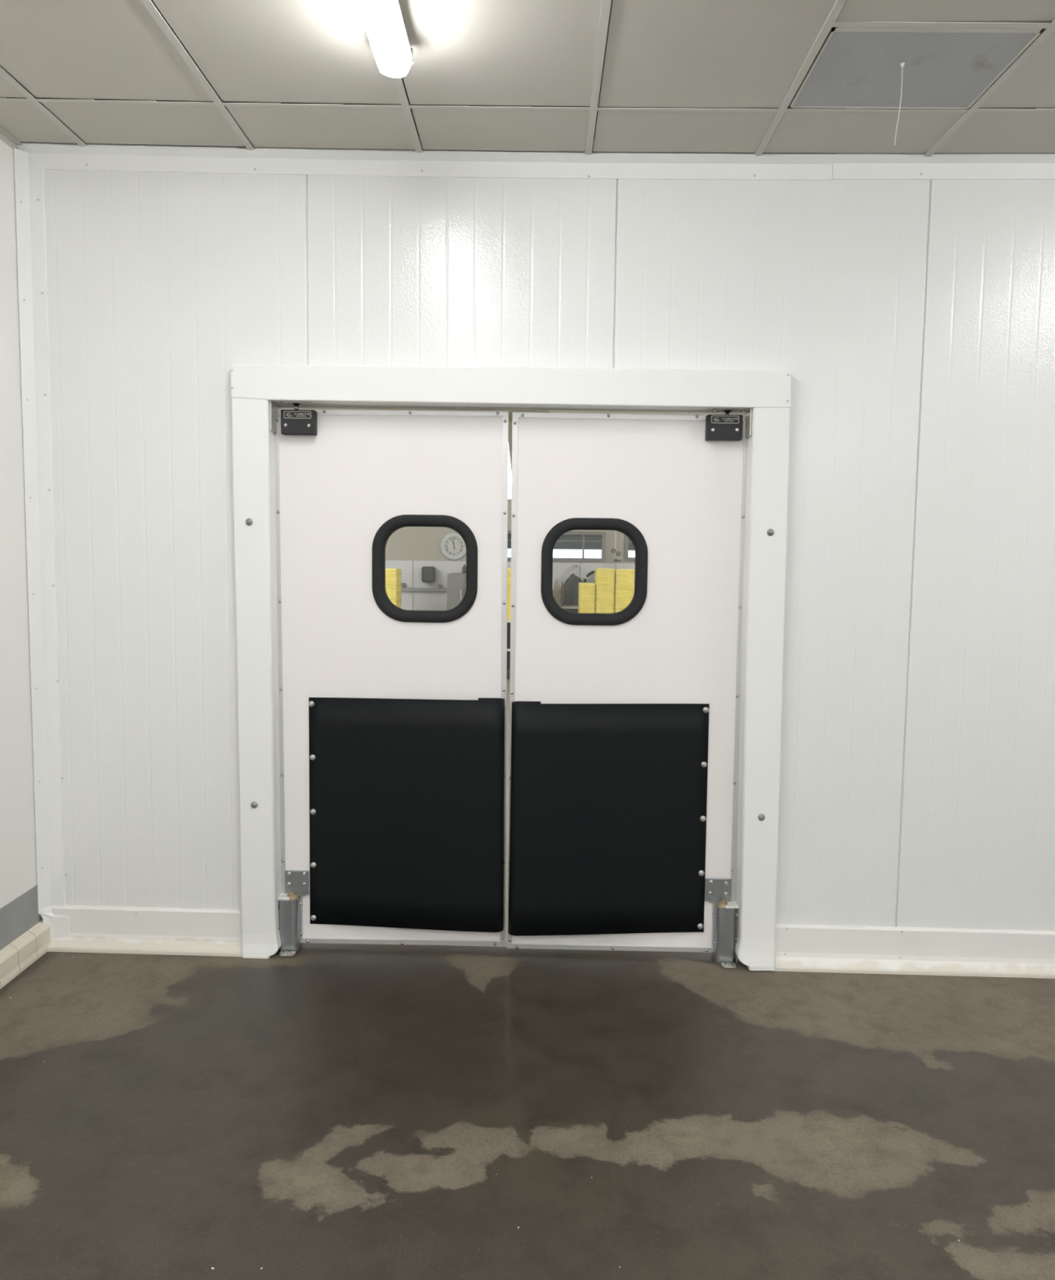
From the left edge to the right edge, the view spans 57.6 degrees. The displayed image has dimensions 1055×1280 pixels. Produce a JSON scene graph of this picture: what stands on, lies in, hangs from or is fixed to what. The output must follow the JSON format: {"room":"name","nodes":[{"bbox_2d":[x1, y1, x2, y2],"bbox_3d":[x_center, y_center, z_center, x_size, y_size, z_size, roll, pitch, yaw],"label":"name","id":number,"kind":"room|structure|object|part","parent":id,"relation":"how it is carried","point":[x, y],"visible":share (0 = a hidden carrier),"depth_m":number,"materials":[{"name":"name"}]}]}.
{"room":"processing plant","nodes":[
{"label":"processing plant","id":0,"kind":"room"},
{"bbox_2d":[0,139,42,950],"bbox_3d":[-1.981,0.011,0.058,0.124,3.200,7.200,1,5,1],"label":"wall","id":1,"kind":"structure","parent":0,"point":[19,903],"depth_m":3.50,"materials":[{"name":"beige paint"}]},
{"bbox_2d":[0,126,22,149],"bbox_3d":[-1.891,-1.483,-0.083,0.026,0.025,7.178,1,5,1],"label":"trim","id":2,"kind":"structure","parent":1,"relation":"attached to","point":[5,136],"depth_m":3.43,"materials":[{"name":"metal"}]},
{"bbox_2d":[0,919,50,989],"bbox_3d":[-1.948,1.500,0.183,0.089,0.211,7.196,1,5,1],"label":"baseboard","id":3,"kind":"structure","parent":1,"relation":"attached to","point":[27,948],"depth_m":3.56,"materials":[{"name":"beige tile"}]},
{"bbox_2d":[451,669,510,946],"bbox_3d":[-0.776,0.777,8.991,11.500,0.111,10.300,1,5,1],"label":"floor","id":4,"kind":"structure","parent":0,"point":[508,670],"depth_m":6.16,"materials":[{"name":"concrete"}]},
{"bbox_2d":[446,573,466,609],"bbox_3d":[-0.851,-0.258,13.257,0.472,1.322,0.625,1,5,1],"label":"cabinet","id":5,"kind":"object","parent":4,"relation":"on","point":[456,582],"visible":0.28,"depth_m":12.93,"materials":[{"name":"silver metal"}]},
{"bbox_2d":[462,564,466,573],"bbox_3d":[-0.855,-0.968,13.058,0.074,0.125,0.074,1,5,1],"label":"spray bottle","id":6,"kind":"object","parent":5,"relation":"on","point":[464,567],"visible":0.85,"depth_m":13.03,"materials":[{"name":"grey plastic"}]},
{"bbox_3d":[-0.740,-0.262,12.977,0.223,1.222,0.020,1,5,1],"label":"door","id":7,"kind":"part","parent":5,"relation":"part of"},
{"bbox_2d":[506,620,510,669],"bbox_3d":[-0.245,0.109,12.501,0.332,0.752,0.528,1,5,1],"label":"trolley","id":8,"kind":"object","parent":4,"relation":"on","point":[508,621],"visible":0.04,"depth_m":12.25,"materials":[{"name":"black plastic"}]},
{"bbox_2d":[506,568,511,620],"bbox_3d":[-0.237,-0.597,12.440,0.272,0.663,0.448,1,5,1],"label":"stack","id":9,"kind":"object","parent":8,"relation":"on","point":[508,570],"visible":0.24,"depth_m":12.22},
{"bbox_2d":[559,604,578,613],"bbox_3d":[0.404,-0.041,13.617,1.829,0.883,0.486,1,5,1],"label":"countertop","id":10,"kind":"structure","parent":4,"relation":"on","point":[574,609],"depth_m":13.40,"materials":[{"name":"grey metal"}]},
{"bbox_2d":[553,579,559,605],"bbox_3d":[0.411,-0.663,13.470,0.080,0.378,0.080,1,5,1],"label":"bottle","id":11,"kind":"object","parent":10,"relation":"on","point":[556,589],"visible":0.77,"depth_m":13.44,"materials":[{"name":"beige plastic"}]},
{"bbox_2d":[560,581,564,606],"bbox_3d":[0.489,-0.646,13.470,0.044,0.347,0.044,1,5,1],"label":"bottle","id":12,"kind":"object","parent":10,"relation":"on","point":[562,586],"visible":1,"depth_m":13.46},
{"bbox_3d":[-1.812,0.080,12.518,0.337,0.737,0.528,1,5,1],"label":"trolley","id":13,"kind":"object","parent":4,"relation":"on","visible":0},
{"bbox_2d":[385,568,401,608],"bbox_3d":[-1.804,-0.606,12.459,0.277,0.639,0.448,1,5,1],"label":"stack","id":14,"kind":"object","parent":13,"relation":"on","point":[393,576],"visible":0.47,"depth_m":12.24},
{"bbox_3d":[1.008,0.132,12.487,0.764,0.764,0.528,1,5,1],"label":"trolley","id":15,"kind":"object","parent":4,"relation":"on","visible":0},
{"bbox_2d":[577,582,595,613],"bbox_3d":[0.764,-0.496,12.436,0.202,0.487,0.448,1,5,1],"label":"stack","id":16,"kind":"object","parent":15,"relation":"on","point":[586,592],"visible":0.8,"depth_m":12.21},
{"bbox_2d":[594,568,614,613],"bbox_3d":[0.990,-0.586,12.425,0.237,0.675,0.448,1,5,1],"label":"stack","id":17,"kind":"object","parent":15,"relation":"on","point":[604,579],"visible":0.74,"depth_m":12.21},
{"bbox_2d":[613,568,634,613],"bbox_3d":[1.243,-0.580,12.423,0.252,0.670,0.448,1,5,1],"label":"stack","id":18,"kind":"object","parent":15,"relation":"on","point":[624,580],"visible":0.58,"depth_m":12.20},
{"bbox_2d":[385,421,635,610],"bbox_3d":[-0.692,-1.269,13.852,11.700,3.700,0.162,1,5,1],"label":"wall","id":19,"kind":"structure","parent":0,"point":[408,548],"depth_m":13.79,"materials":[{"name":"beige paint"}]},
{"bbox_2d":[400,587,446,591],"bbox_3d":[-1.768,-0.726,13.806,1.199,0.050,0.050,1,5,1],"label":"wall rail","id":20,"kind":"object","parent":19,"relation":"attached to","point":[417,589],"visible":0.56,"depth_m":13.78,"materials":[{"name":"grey metal"}]},
{"bbox_2d":[421,566,435,582],"bbox_3d":[-1.414,-0.938,13.714,0.194,0.227,0.188,1,5,1],"label":"dispenser","id":21,"kind":"object","parent":19,"relation":"attached to","point":[428,573],"visible":1,"depth_m":13.62,"materials":[{"name":"grey plastic"}]},
{"bbox_2d":[440,532,466,559],"bbox_3d":[-1.051,-1.344,13.765,0.400,0.400,0.030,1,5,1],"label":"wall clock","id":22,"kind":"object","parent":19,"relation":"attached to","point":[452,546],"visible":0.98,"depth_m":13.76,"materials":[{"name":"grey plastic"}]},
{"bbox_3d":[-0.705,-0.323,13.858,11.492,1.615,0.011,1,5,1],"label":"wainscot panel","id":23,"kind":"part","parent":19,"relation":"part of","materials":[{"name":"white"}]},
{"bbox_2d":[507,530,604,561],"bbox_3d":[0.271,-1.351,13.794,1.680,0.423,0.140,1,5,1],"label":"window","id":24,"kind":"structure","parent":19,"relation":"in","point":[583,540],"depth_m":13.77,"materials":[{"name":"grey"}]},
{"bbox_2d":[507,533,601,549],"bbox_3d":[0.271,-1.413,13.794,1.590,0.211,0.030,1,5,1],"label":"blind","id":25,"kind":"object","parent":24,"relation":"attached to","point":[572,541],"depth_m":13.77,"materials":[{"name":"grey"}]},
{"bbox_3d":[0.271,-1.426,13.774,1.590,0.014,0.008,1,5,1],"label":"blind rail","id":26,"kind":"part","parent":24,"relation":"part of","materials":[{"name":"grey metal"}]},
{"bbox_2d":[560,564,582,604],"bbox_3d":[0.648,-0.784,13.640,0.276,0.576,0.227,-3,6,-33],"label":"apron","id":27,"kind":"object","parent":19,"relation":"hanging from","point":[571,586],"visible":0.75,"depth_m":13.61,"materials":[{"name":"grey fabric"}]},
{"bbox_2d":[582,570,613,584],"bbox_3d":[0.996,-0.778,13.635,0.438,0.440,0.310,1,5,1],"label":"hose reel","id":28,"kind":"object","parent":19,"relation":"attached to","point":[587,575],"visible":0.21,"depth_m":13.48,"materials":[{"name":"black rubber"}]},
{"bbox_2d":[624,535,635,560],"bbox_3d":[2.034,-1.349,13.772,1.272,0.428,0.140,1,5,1],"label":"window","id":29,"kind":"structure","parent":19,"relation":"in","point":[628,544],"depth_m":13.73,"materials":[{"name":"grey"}]},
{"bbox_2d":[628,538,634,550],"bbox_3d":[2.035,-1.398,13.773,1.182,0.240,0.030,1,5,1],"label":"blind","id":30,"kind":"object","parent":29,"relation":"attached to","point":[630,544],"depth_m":13.77,"materials":[{"name":"grey"}]},
{"bbox_2d":[0,942,1054,1279],"bbox_3d":[1.427,1.591,0.102,7.270,0.070,7.505,1,5,1],"label":"floor","id":31,"kind":"structure","parent":0,"point":[322,1111],"depth_m":2.67,"materials":[{"name":"concrete"}]},
{"bbox_2d":[0,0,1054,156],"bbox_3d":[1.530,-1.477,-0.108,7.067,0.099,7.212,1,5,1],"label":"ceiling","id":32,"kind":"structure","parent":0,"point":[695,76],"depth_m":2.93,"materials":[{"name":"tile"}]},
{"bbox_2d":[355,0,413,77],"bbox_3d":[-0.384,-1.584,2.014,0.107,0.106,1.516,1,5,1],"label":"ceiling light","id":33,"kind":"object","parent":32,"relation":"attached to","point":[382,20],"visible":1,"depth_m":2.51,"materials":[{"name":"grey plastic"}]},
{"bbox_2d":[789,26,1044,109],"bbox_3d":[1.127,-1.694,2.855,0.574,0.007,0.471,1,5,1],"label":"ceiling vent","id":34,"kind":"object","parent":32,"relation":"in","point":[854,67],"visible":1,"depth_m":2.83,"materials":[{"name":"metal"}]},
{"bbox_2d":[893,62,904,145],"bbox_3d":[1.093,-1.574,2.821,0.019,0.231,0.011,1,5,1],"label":"string","id":35,"kind":"object","parent":34,"relation":"hanging from","point":[902,64],"visible":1,"depth_m":2.82,"materials":[{"name":"white fabric"}]},
{"bbox_2d":[20,137,1054,931],"bbox_3d":[0.796,-0.494,3.653,8.270,3.660,0.120,1,5,1],"label":"wall","id":36,"kind":"structure","parent":0,"point":[912,322],"depth_m":3.57,"materials":[{"name":"white"}]},
{"bbox_2d":[13,147,69,941],"bbox_3d":[-1.823,-0.299,3.620,0.109,2.974,0.048,1,5,1],"label":"trim","id":37,"kind":"structure","parent":36,"relation":"attached to","point":[29,193],"depth_m":3.62,"materials":[{"name":"white plastic"}]},
{"bbox_2d":[47,905,242,956],"bbox_3d":[-1.479,1.145,3.735,0.757,0.203,0.056,1,5,1],"label":"baseboard","id":38,"kind":"structure","parent":36,"relation":"attached to","point":[92,929],"depth_m":3.74,"materials":[{"name":"grey plastic"}]},
{"bbox_2d":[269,400,310,432],"bbox_3d":[-0.874,-0.839,3.609,0.207,0.114,0.110,1,5,1],"label":"pivot bracket","id":39,"kind":"object","parent":36,"relation":"attached to","point":[273,406],"visible":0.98,"depth_m":3.58,"materials":[{"name":"silver metal"}]},
{"bbox_3d":[-0.951,-0.838,3.591,0.006,0.114,0.072,1,5,1],"label":"jamb leg","id":40,"kind":"part","parent":39,"relation":"part of","materials":[{"name":"silver metal"}]},
{"bbox_2d":[277,891,302,956],"bbox_3d":[-0.940,1.104,3.764,0.084,0.231,0.125,1,5,1],"label":"guard","id":41,"kind":"object","parent":36,"relation":"attached to","point":[289,906],"visible":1,"depth_m":3.75,"materials":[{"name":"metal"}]},
{"bbox_3d":[-0.934,1.220,3.730,0.058,0.004,0.038,1,5,1],"label":"foot plate","id":42,"kind":"part","parent":41,"relation":"part of","materials":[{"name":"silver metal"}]},
{"bbox_2d":[275,408,508,946],"bbox_3d":[-0.527,0.169,3.710,0.902,2.085,0.117,1,5,1],"label":"door","id":43,"kind":"structure","parent":36,"relation":"in","point":[393,718],"depth_m":3.70,"materials":[{"name":"white plastic"}]},
{"bbox_3d":[-0.959,0.065,3.731,0.034,1.886,0.043,1,5,1],"label":"edge trim","id":44,"kind":"part","parent":43,"relation":"part of","materials":[{"name":"silver metal"}]},
{"bbox_3d":[-0.908,0.955,3.782,0.095,0.097,0.006,1,5,1],"label":"hinge plate","id":45,"kind":"part","parent":43,"relation":"part of","materials":[{"name":"metal"}]},
{"bbox_3d":[-0.898,1.102,3.819,0.020,0.196,0.043,1,5,1],"label":"edge trim","id":46,"kind":"part","parent":43,"relation":"part of","materials":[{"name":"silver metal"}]},
{"bbox_3d":[-0.519,-0.860,3.646,0.891,0.021,0.043,1,5,1],"label":"edge trim","id":47,"kind":"part","parent":43,"relation":"part of","materials":[{"name":"silver metal"}]},
{"bbox_3d":[-0.499,1.195,3.822,0.820,0.020,0.043,1,5,1],"label":"edge trim","id":48,"kind":"part","parent":43,"relation":"part of","materials":[{"name":"silver metal"}]},
{"bbox_3d":[-0.091,0.173,3.729,0.031,2.083,0.043,1,5,1],"label":"edge trim","id":49,"kind":"part","parent":43,"relation":"part of","materials":[{"name":"silver metal"}]},
{"bbox_2d":[230,364,791,970],"bbox_3d":[-0.069,0.120,3.703,2.070,2.258,0.226,1,5,1],"label":"door frame","id":50,"kind":"structure","parent":36,"relation":"attached to","point":[510,389],"depth_m":3.58,"materials":[{"name":"white paint"}]},
{"bbox_3d":[-1.027,0.153,3.718,0.155,2.149,0.226,1,5,1],"label":"post","id":51,"kind":"part","parent":50,"relation":"part of","materials":[{"name":"white paint"}]},
{"bbox_3d":[0.889,0.192,3.697,0.150,2.140,0.226,1,5,1],"label":"post","id":52,"kind":"part","parent":50,"relation":"part of","materials":[{"name":"white paint"}]},
{"bbox_2d":[17,142,1054,180],"bbox_3d":[1.545,-1.710,3.463,6.800,0.099,0.033,1,5,1],"label":"trim","id":53,"kind":"structure","parent":36,"relation":"attached to","point":[115,157],"depth_m":3.48,"materials":[{"name":"white"}]},
{"bbox_2d":[506,412,746,952],"bbox_3d":[0.380,0.188,3.700,0.901,2.092,0.117,1,5,1],"label":"door","id":54,"kind":"structure","parent":36,"relation":"in","point":[624,724],"depth_m":3.69,"materials":[{"name":"white plastic"}]},
{"bbox_3d":[-0.059,0.179,3.729,0.022,2.087,0.043,1,5,1],"label":"edge trim","id":55,"kind":"part","parent":54,"relation":"part of","materials":[{"name":"silver metal"}]},
{"bbox_3d":[0.334,1.216,3.813,0.826,0.020,0.043,1,5,1],"label":"edge trim","id":56,"kind":"part","parent":54,"relation":"part of","materials":[{"name":"silver metal"}]},
{"bbox_3d":[0.389,-0.843,3.636,0.892,0.024,0.043,1,5,1],"label":"edge trim","id":57,"kind":"part","parent":54,"relation":"part of","materials":[{"name":"silver metal"}]},
{"bbox_3d":[0.737,1.131,3.801,0.023,0.202,0.043,1,5,1],"label":"edge trim","id":58,"kind":"part","parent":54,"relation":"part of","materials":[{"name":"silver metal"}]},
{"bbox_3d":[0.748,0.980,3.763,0.103,0.093,0.006,1,5,1],"label":"hinge plate","id":59,"kind":"part","parent":54,"relation":"part of","materials":[{"name":"metal"}]},
{"bbox_3d":[0.817,0.093,3.711,0.029,1.880,0.043,1,5,1],"label":"edge trim","id":60,"kind":"part","parent":54,"relation":"part of","materials":[{"name":"silver metal"}]},
{"bbox_2d":[711,898,738,968],"bbox_3d":[0.776,1.136,3.745,0.083,0.244,0.125,1,5,1],"label":"guard","id":61,"kind":"object","parent":36,"relation":"attached to","point":[726,913],"visible":1,"depth_m":3.73,"materials":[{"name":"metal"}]},
{"bbox_3d":[0.778,1.260,3.712,0.054,0.004,0.038,1,5,1],"label":"foot plate","id":62,"kind":"part","parent":61,"relation":"part of","materials":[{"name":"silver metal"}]},
{"bbox_2d":[712,408,751,437],"bbox_3d":[0.758,-0.812,3.591,0.176,0.103,0.110,1,5,1],"label":"pivot bracket","id":63,"kind":"object","parent":36,"relation":"attached to","point":[748,413],"visible":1,"depth_m":3.56,"materials":[{"name":"silver metal"}]},
{"bbox_3d":[0.823,-0.809,3.571,0.006,0.103,0.072,1,5,1],"label":"jamb leg","id":64,"kind":"part","parent":63,"relation":"part of","materials":[{"name":"silver metal"}]},
{"bbox_2d":[771,924,1054,978],"bbox_3d":[2.922,1.248,3.688,3.971,0.234,0.056,1,5,1],"label":"baseboard","id":65,"kind":"structure","parent":36,"relation":"attached to","point":[1011,953],"depth_m":3.71,"materials":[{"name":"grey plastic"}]},
{"bbox_2d":[508,412,691,421],"bbox_3d":[-0.731,-2.734,8.700,11.500,0.100,10.280,1,5,1],"label":"ceiling","id":66,"kind":"structure","parent":0,"point":[510,414],"depth_m":13.08,"materials":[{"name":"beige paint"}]},
{"bbox_2d":[507,429,511,498],"bbox_3d":[-0.211,-2.210,9.752,0.120,1.110,7.304,1,5,0],"label":"ceiling light","id":67,"kind":"object","parent":66,"relation":"hanging from","point":[509,473],"visible":0.17,"depth_m":10.04,"materials":[{"name":"grey"}]},
{"bbox_2d":[611,530,621,568],"bbox_3d":[1.270,-1.950,13.595,0.147,2.250,0.090,1,5,1],"label":"pipe","id":68,"kind":"object","parent":66,"relation":"attached to","point":[615,548],"visible":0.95,"depth_m":13.65,"materials":[{"name":"white plastic"}]}
]}

